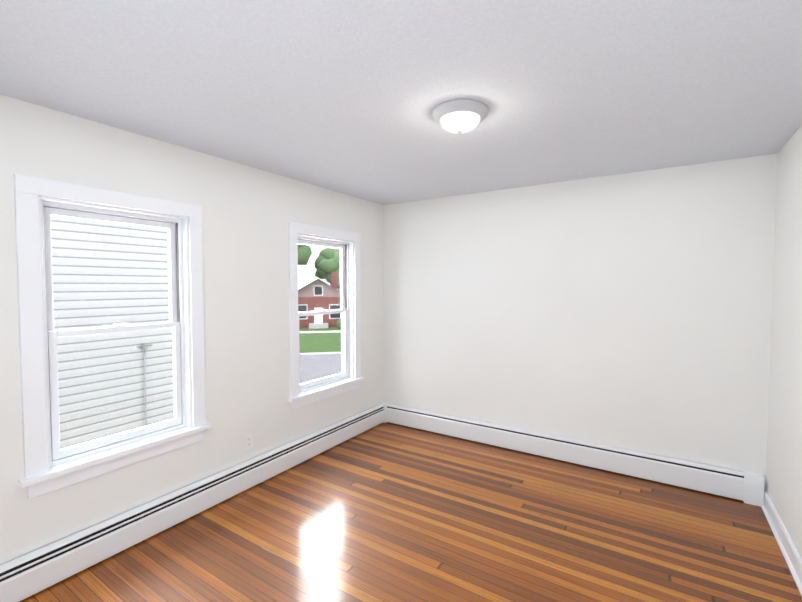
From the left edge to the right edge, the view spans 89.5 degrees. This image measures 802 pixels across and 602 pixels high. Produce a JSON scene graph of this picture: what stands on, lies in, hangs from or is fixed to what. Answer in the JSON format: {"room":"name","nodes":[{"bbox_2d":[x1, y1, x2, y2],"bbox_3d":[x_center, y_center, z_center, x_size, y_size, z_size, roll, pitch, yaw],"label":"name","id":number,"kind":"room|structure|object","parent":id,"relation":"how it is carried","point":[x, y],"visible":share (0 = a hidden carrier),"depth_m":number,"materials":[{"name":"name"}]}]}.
{"room":"empty bedroom","nodes":[
{"label":"empty bedroom","id":0,"kind":"room"},
{"bbox_2d":[0,94,383,564],"bbox_3d":[-1.434,0.211,2.810,0.160,2.440,4.644,1,3,33],"label":"wall","id":1,"kind":"structure","parent":0,"point":[248,213],"depth_m":2.83,"materials":[{"name":"paint"}]},
{"bbox_2d":[14,174,210,498],"bbox_3d":[-1.675,0.170,2.414,0.240,1.598,0.984,1,3,33],"label":"window","id":2,"kind":"structure","parent":1,"relation":"in","point":[50,465],"depth_m":2.26,"materials":[{"name":"white wood"}]},
{"bbox_2d":[0,402,388,601],"bbox_3d":[-1.331,1.330,2.790,0.080,0.205,4.319,1,3,33],"label":"baseboard heater","id":3,"kind":"object","parent":1,"relation":"attached to","point":[27,575],"visible":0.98,"depth_m":2.49,"materials":[{"name":"white metal"}]},
{"bbox_2d":[245,433,252,449],"bbox_3d":[-1.166,1.079,3.104,0.008,0.114,0.070,1,3,33],"label":"electrical outlet plate","id":4,"kind":"object","parent":1,"relation":"attached to","point":[248,441],"visible":1,"depth_m":3.10,"materials":[{"name":"white plastic"}]},
{"bbox_2d":[288,221,363,409],"bbox_3d":[-0.751,0.115,3.852,0.240,1.598,0.984,1,3,33],"label":"window","id":5,"kind":"structure","parent":1,"relation":"in","point":[348,377],"depth_m":3.90,"materials":[{"name":"white wood"}]},
{"bbox_2d":[299,330,340,383],"bbox_3d":[-5.940,3.383,28.853,129.996,0.120,128.625,1,3,33],"label":"street","id":6,"kind":"structure","parent":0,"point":[320,357],"depth_m":23.12,"materials":[{"name":"grey"}]},
{"bbox_2d":[0,0,801,204],"bbox_3d":[0.017,-1.033,1.830,3.610,0.120,4.644,1,3,33],"label":"ceiling","id":7,"kind":"structure","parent":0,"point":[346,97],"depth_m":1.79,"materials":[{"name":"paint"}]},
{"bbox_2d":[432,99,488,134],"bbox_3d":[0.306,-0.924,2.098,0.290,0.118,0.290,1,3,33],"label":"flush-mount light fixture","id":8,"kind":"object","parent":7,"relation":"attached to","point":[459,116],"visible":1,"depth_m":2.02,"materials":[{"name":"white glass"}]},
{"bbox_2d":[19,422,801,601],"bbox_3d":[0.017,1.525,1.927,3.610,0.120,4.644,1,3,33],"label":"floor","id":9,"kind":"structure","parent":0,"point":[387,512],"depth_m":2.44,"materials":[{"name":"brown wood"}]},
{"bbox_2d":[383,154,776,488],"bbox_3d":[1.229,0.175,3.763,3.290,2.440,0.160,1,3,33],"label":"wall","id":10,"kind":"structure","parent":0,"point":[631,311],"depth_m":3.38,"materials":[{"name":"paint"}]},
{"bbox_2d":[386,404,763,506],"bbox_3d":[1.192,1.296,3.692,3.190,0.205,0.072,1,3,33],"label":"baseboard heater","id":11,"kind":"object","parent":10,"relation":"attached to","point":[746,487],"visible":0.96,"depth_m":3.37,"materials":[{"name":"white metal"}]},
{"bbox_2d":[766,126,801,558],"bbox_3d":[1.469,0.282,0.947,0.160,2.440,4.644,1,3,33],"label":"wall","id":12,"kind":"structure","parent":0,"point":[784,466],"depth_m":2.44,"materials":[{"name":"paint"}]},
{"bbox_2d":[761,489,801,595],"bbox_3d":[1.388,1.446,1.043,0.032,0.105,4.324,1,3,33],"label":"baseboard","id":13,"kind":"structure","parent":12,"relation":"attached to","point":[791,555],"depth_m":2.35,"materials":[{"name":"white wood"}]},
{"label":"outside","id":14,"kind":"structure","parent":0,"visible":0},
{"bbox_2d":[299,327,340,352],"bbox_3d":[-19.977,2.165,66.418,220.000,0.300,250.000,1,3,33],"label":"lawn","id":15,"kind":"structure","parent":14,"point":[323,342],"depth_m":32.85,"materials":[{"name":"green plant"}]},
{"bbox_2d":[50,216,173,448],"bbox_3d":[-9.605,-0.183,3.158,8.200,9.200,13.600,1,3,33],"label":"neighbouring house","id":16,"kind":"structure","parent":15,"relation":"on","point":[145,362],"depth_m":5.28,"materials":[{"name":"grey plastic"}]},
{"bbox_2d":[298,244,311,264],"bbox_3d":[-17.382,-4.655,57.321,8.112,14.021,7.817,1,3,33],"label":"tree","id":17,"kind":"object","parent":15,"relation":"on","point":[302,251],"depth_m":56.35,"materials":[{"name":"green plant"}]},
{"bbox_2d":[298,272,340,328],"bbox_3d":[-12.263,-0.368,47.497,12.848,6.200,10.649,0,2,-12],"label":"brick house","id":18,"kind":"structure","parent":15,"relation":"on","point":[308,290],"depth_m":43.93,"materials":[{"name":"red brick"}]},
{"bbox_2d":[314,247,339,290],"bbox_3d":[-9.580,-3.286,62.025,7.749,10.927,7.769,1,3,33],"label":"tree","id":19,"kind":"object","parent":15,"relation":"on","point":[334,256],"depth_m":60.10,"materials":[{"name":"green plant"}]}
]}

